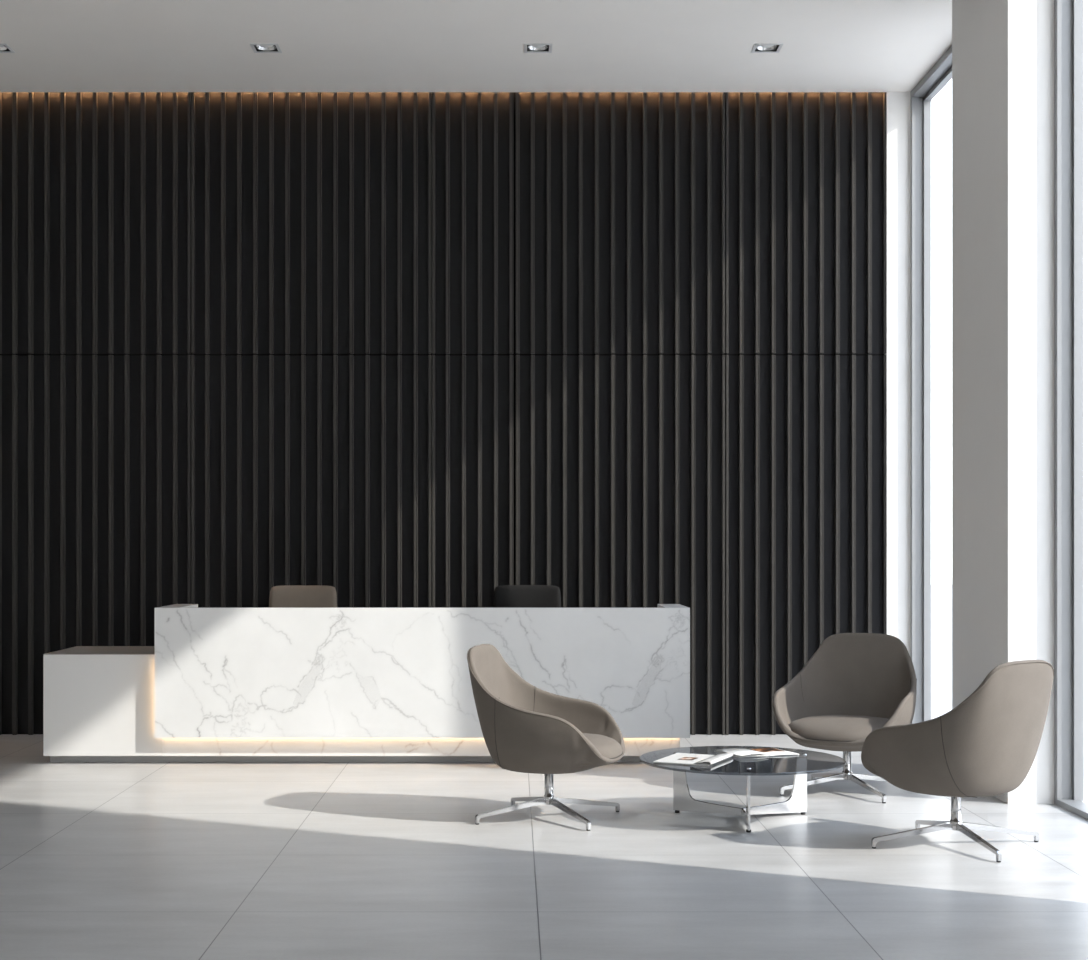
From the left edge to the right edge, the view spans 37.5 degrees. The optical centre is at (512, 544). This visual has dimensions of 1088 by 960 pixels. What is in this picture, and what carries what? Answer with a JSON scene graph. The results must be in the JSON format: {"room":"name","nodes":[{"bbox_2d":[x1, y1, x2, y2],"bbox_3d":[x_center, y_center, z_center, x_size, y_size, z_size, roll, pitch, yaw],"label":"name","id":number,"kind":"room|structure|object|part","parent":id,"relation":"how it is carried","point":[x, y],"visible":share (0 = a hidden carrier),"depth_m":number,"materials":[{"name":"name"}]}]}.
{"room":"lobby","nodes":[
{"label":"lobby","id":0,"kind":"room"},
{"bbox_2d":[0,0,951,91],"bbox_3d":[-1.603,-3.619,4.875,9.595,0.300,15.350,0,0,0],"label":"ceiling","id":1,"kind":"structure","parent":0,"point":[58,45],"depth_m":11.11,"materials":[{"name":"paint"}]},
{"bbox_2d":[0,44,14,52],"bbox_3d":[-3.602,-3.519,11.168,0.196,0.108,0.196,0,0,0],"label":"recessed light","id":2,"kind":"object","parent":1,"relation":"in","point":[4,48],"visible":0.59,"depth_m":11.23,"materials":[{"name":"white paint"}]},
{"bbox_2d":[250,44,281,52],"bbox_3d":[-1.724,-3.519,11.168,0.196,0.108,0.196,0,0,0],"label":"recessed light","id":3,"kind":"object","parent":1,"relation":"in","point":[257,48],"visible":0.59,"depth_m":11.21,"materials":[{"name":"silver metal"}]},
{"bbox_2d":[524,44,551,52],"bbox_3d":[0.174,-3.519,11.168,0.196,0.108,0.196,0,0,0],"label":"recessed light","id":4,"kind":"object","parent":1,"relation":"in","point":[528,48],"visible":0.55,"depth_m":11.22,"materials":[{"name":"silver metal"}]},
{"bbox_2d":[751,44,782,52],"bbox_3d":[1.773,-3.519,11.168,0.196,0.108,0.196,0,0,0],"label":"recessed light","id":5,"kind":"object","parent":1,"relation":"in","point":[758,48],"visible":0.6,"depth_m":11.21,"materials":[{"name":"silver metal"}]},
{"bbox_2d":[0,734,1087,959],"bbox_3d":[-1.603,1.531,4.875,9.595,0.150,15.350,0,0,0],"label":"floor","id":6,"kind":"structure","parent":0,"point":[99,860],"depth_m":7.16,"materials":[{"name":"tile"}]},
{"bbox_2d":[269,585,336,607],"bbox_3d":[-1.544,0.877,11.575,0.613,1.157,0.590,0,0,0],"label":"office chair","id":7,"kind":"object","parent":6,"relation":"on","point":[287,596],"visible":0.12,"depth_m":11.78,"materials":[{"name":"beige fabric"}]},
{"bbox_2d":[43,604,689,761],"bbox_3d":[-0.975,0.935,10.995,4.285,1.042,0.890,0,0,0],"label":"reception desk","id":8,"kind":"object","parent":6,"relation":"on","point":[214,684],"visible":0.84,"depth_m":10.55,"materials":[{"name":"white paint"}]},
{"bbox_2d":[43,646,153,654],"bbox_3d":[-2.661,0.727,11.030,0.914,0.006,0.820,0,0,0],"label":"countertop","id":9,"kind":"structure","parent":8,"relation":"on","point":[78,650],"depth_m":10.97,"materials":[{"name":"white stone"}]},
{"bbox_3d":[-2.287,0.569,10.908,0.154,0.309,0.645,0,0,0],"label":"panel","id":10,"kind":"part","parent":8,"relation":"part of","materials":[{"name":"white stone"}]},
{"bbox_3d":[1.090,0.843,10.908,0.154,0.858,0.645,0,0,0],"label":"panel","id":11,"kind":"part","parent":8,"relation":"part of","materials":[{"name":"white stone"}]},
{"bbox_2d":[493,585,560,607],"bbox_3d":[0.106,0.876,11.575,0.613,1.159,0.590,0,0,0],"label":"office chair","id":12,"kind":"object","parent":6,"relation":"on","point":[505,596],"visible":0.13,"depth_m":11.78,"materials":[{"name":"grey fabric"}]},
{"bbox_2d":[467,644,624,830],"bbox_3d":[0.185,0.997,8.536,0.793,0.918,0.802,0,0,17],"label":"lounge chair","id":13,"kind":"object","parent":6,"relation":"on","point":[526,728],"visible":1,"depth_m":8.33,"materials":[{"name":"beige fabric"}]},
{"bbox_3d":[-0.010,1.399,8.431,0.417,0.102,0.026,0,0,-27],"label":"leg","id":14,"kind":"part","parent":13,"relation":"part of","materials":[{"name":"silver metal"}]},
{"bbox_3d":[0.089,1.399,8.735,0.026,0.102,0.417,0,0,-27],"label":"leg","id":15,"kind":"part","parent":13,"relation":"part of","materials":[{"name":"silver metal"}]},
{"bbox_3d":[0.295,1.399,8.332,0.026,0.102,0.417,0,0,-27],"label":"leg","id":16,"kind":"part","parent":13,"relation":"part of","materials":[{"name":"silver metal"}]},
{"bbox_3d":[0.394,1.399,8.636,0.417,0.102,0.026,0,0,-27],"label":"leg","id":17,"kind":"part","parent":13,"relation":"part of","materials":[{"name":"silver metal"}]},
{"bbox_2d":[570,733,621,765],"bbox_3d":[0.238,1.079,8.519,0.670,0.136,0.636,0,0,17],"label":"seat cushion","id":18,"kind":"object","parent":13,"relation":"on","point":[598,749],"depth_m":8.26,"materials":[{"name":"beige fabric"}]},
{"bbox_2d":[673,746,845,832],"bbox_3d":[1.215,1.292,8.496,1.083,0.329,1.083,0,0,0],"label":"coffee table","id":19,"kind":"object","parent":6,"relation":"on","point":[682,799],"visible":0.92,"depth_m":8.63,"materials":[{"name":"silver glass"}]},
{"bbox_2d":[653,753,732,765],"bbox_3d":[0.952,1.121,8.427,0.315,0.022,0.385,0,0,25],"label":"magazine","id":20,"kind":"object","parent":19,"relation":"on","point":[678,758],"visible":1,"depth_m":8.39,"materials":[{"name":"paper"}]},
{"bbox_2d":[677,757,696,759],"bbox_3d":[0.923,1.125,8.429,0.080,0.001,0.120,0,0,25],"label":"picture","id":21,"kind":"object","parent":20,"relation":"on","point":[684,758],"depth_m":8.43},
{"bbox_3d":[1.045,1.296,8.606,0.405,0.296,0.012,0,0,33],"label":"leg","id":22,"kind":"part","parent":19,"relation":"part of","materials":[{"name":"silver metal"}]},
{"bbox_3d":[1.204,1.296,8.294,0.012,0.296,0.405,0,0,3],"label":"leg","id":23,"kind":"part","parent":19,"relation":"part of","materials":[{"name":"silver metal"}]},
{"bbox_2d":[715,748,798,757],"bbox_3d":[1.330,1.123,8.686,0.372,0.018,0.300,0,0,-20],"label":"magazine","id":24,"kind":"object","parent":19,"relation":"on","point":[737,752],"visible":0.99,"depth_m":8.66,"materials":[{"name":"paper"}]},
{"bbox_2d":[750,748,783,751],"bbox_3d":[1.399,1.125,8.783,0.155,0.004,0.145,0,0,-20],"label":"picture","id":25,"kind":"object","parent":24,"relation":"on","point":[755,749],"depth_m":8.77},
{"bbox_3d":[1.215,1.141,8.496,1.083,0.013,1.083,0,0,0],"label":"glass","id":26,"kind":"part","parent":19,"relation":"part of","materials":[{"name":"clear glass"}]},
{"bbox_3d":[1.401,1.296,8.575,0.405,0.296,0.012,0,0,-23],"label":"leg","id":27,"kind":"part","parent":19,"relation":"part of","materials":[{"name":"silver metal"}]},
{"bbox_2d":[772,633,916,802],"bbox_3d":[1.972,0.997,9.438,0.802,0.918,0.793,0,0,27],"label":"lounge chair","id":28,"kind":"object","parent":6,"relation":"on","point":[854,685],"visible":0.85,"depth_m":9.66,"materials":[{"name":"beige fabric"}]},
{"bbox_3d":[1.752,1.399,9.365,0.417,0.102,0.026,0,0,-17],"label":"leg","id":29,"kind":"part","parent":28,"relation":"part of","materials":[{"name":"silver metal"}]},
{"bbox_3d":[1.903,1.399,9.648,0.026,0.102,0.417,0,0,-17],"label":"leg","id":30,"kind":"part","parent":28,"relation":"part of","materials":[{"name":"silver metal"}]},
{"bbox_2d":[788,715,888,746],"bbox_3d":[1.947,1.079,9.389,0.636,0.136,0.670,0,0,27],"label":"seat cushion","id":31,"kind":"object","parent":28,"relation":"on","point":[805,730],"depth_m":9.17,"materials":[{"name":"beige fabric"}]},
{"bbox_3d":[2.035,1.399,9.215,0.026,0.102,0.417,0,0,-17],"label":"leg","id":32,"kind":"part","parent":28,"relation":"part of","materials":[{"name":"silver metal"}]},
{"bbox_3d":[2.185,1.399,9.498,0.417,0.102,0.026,0,0,-17],"label":"leg","id":33,"kind":"part","parent":28,"relation":"part of","materials":[{"name":"silver metal"}]},
{"bbox_2d":[861,660,1053,861],"bbox_3d":[2.156,0.997,7.761,0.814,0.918,0.806,0,0,-38],"label":"lounge chair","id":34,"kind":"object","parent":6,"relation":"on","point":[988,744],"visible":1,"depth_m":7.47,"materials":[{"name":"beige fabric"}]},
{"bbox_3d":[1.928,1.399,7.722,0.417,0.102,0.026,0,0,-11],"label":"leg","id":35,"kind":"part","parent":34,"relation":"part of","materials":[{"name":"silver metal"}]},
{"bbox_3d":[2.107,1.399,7.988,0.026,0.102,0.417,0,0,-11],"label":"leg","id":36,"kind":"part","parent":34,"relation":"part of","materials":[{"name":"silver metal"}]},
{"bbox_3d":[2.193,1.399,7.543,0.026,0.102,0.417,0,0,-11],"label":"leg","id":37,"kind":"part","parent":34,"relation":"part of","materials":[{"name":"silver metal"}]},
{"bbox_3d":[2.372,1.399,7.809,0.417,0.102,0.026,0,0,-11],"label":"leg","id":38,"kind":"part","parent":34,"relation":"part of","materials":[{"name":"silver metal"}]},
{"bbox_2d":[885,92,909,654],"bbox_3d":[2.952,-1.077,12.290,0.179,5.065,0.080,0,0,0],"label":"wall","id":39,"kind":"structure","parent":0,"point":[898,103],"depth_m":12.25,"materials":[{"name":"paint"}]},
{"bbox_2d":[952,0,1053,803],"bbox_3d":[2.989,-1.006,9.568,0.412,4.925,1.145,0,0,0],"label":"column","id":40,"kind":"structure","parent":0,"point":[1003,50],"depth_m":9.10,"materials":[{"name":"paint"}]},
{"bbox_2d":[910,45,951,723],"bbox_3d":[3.111,-1.006,11.195,0.140,4.925,2.110,0,0,0],"label":"window","id":41,"kind":"structure","parent":40,"relation":"in","point":[939,75],"depth_m":12.20,"materials":[{"name":"metal"}]},
{"bbox_2d":[1054,0,1087,819],"bbox_3d":[3.111,-1.006,7.508,0.140,4.925,2.975,0,0,0],"label":"window","id":42,"kind":"structure","parent":40,"relation":"in","point":[1068,14],"depth_m":8.95,"materials":[{"name":"glass"}]},
{"bbox_3d":[3.101,1.438,7.508,0.120,0.035,2.875,0,0,0],"label":"sill","id":43,"kind":"part","parent":42,"relation":"part of","materials":[{"name":"metal"}]},
{"bbox_3d":[-1.603,-1.077,12.440,9.595,5.065,0.220,0,0,0],"label":"wall","id":44,"kind":"structure","parent":0,"visible":0},
{"bbox_2d":[0,355,513,734],"bbox_3d":[-2.969,-0.004,12.294,5.962,2.920,0.068,0,0,0],"label":"wall panel","id":45,"kind":"object","parent":44,"relation":"attached to","point":[131,486],"visible":0.57,"depth_m":12.31,"materials":[{"name":"grey wood"}]},
{"bbox_2d":[0,92,513,354],"bbox_3d":[-2.969,-2.481,12.294,5.962,2.035,0.068,0,0,0],"label":"wall panel","id":46,"kind":"object","parent":44,"relation":"attached to","point":[132,223],"visible":1,"depth_m":12.31,"materials":[{"name":"grey wood"}]},
{"bbox_2d":[514,355,886,734],"bbox_3d":[1.437,-0.004,12.294,2.851,2.920,0.068,0,0,0],"label":"wall panel","id":47,"kind":"object","parent":44,"relation":"attached to","point":[746,493],"visible":0.68,"depth_m":12.31,"materials":[{"name":"grey wood"}]},
{"bbox_2d":[514,92,886,354],"bbox_3d":[1.437,-2.481,12.294,2.851,2.035,0.068,0,0,0],"label":"wall panel","id":48,"kind":"object","parent":44,"relation":"attached to","point":[646,223],"visible":1,"depth_m":12.31,"materials":[{"name":"grey wood"}]}
]}

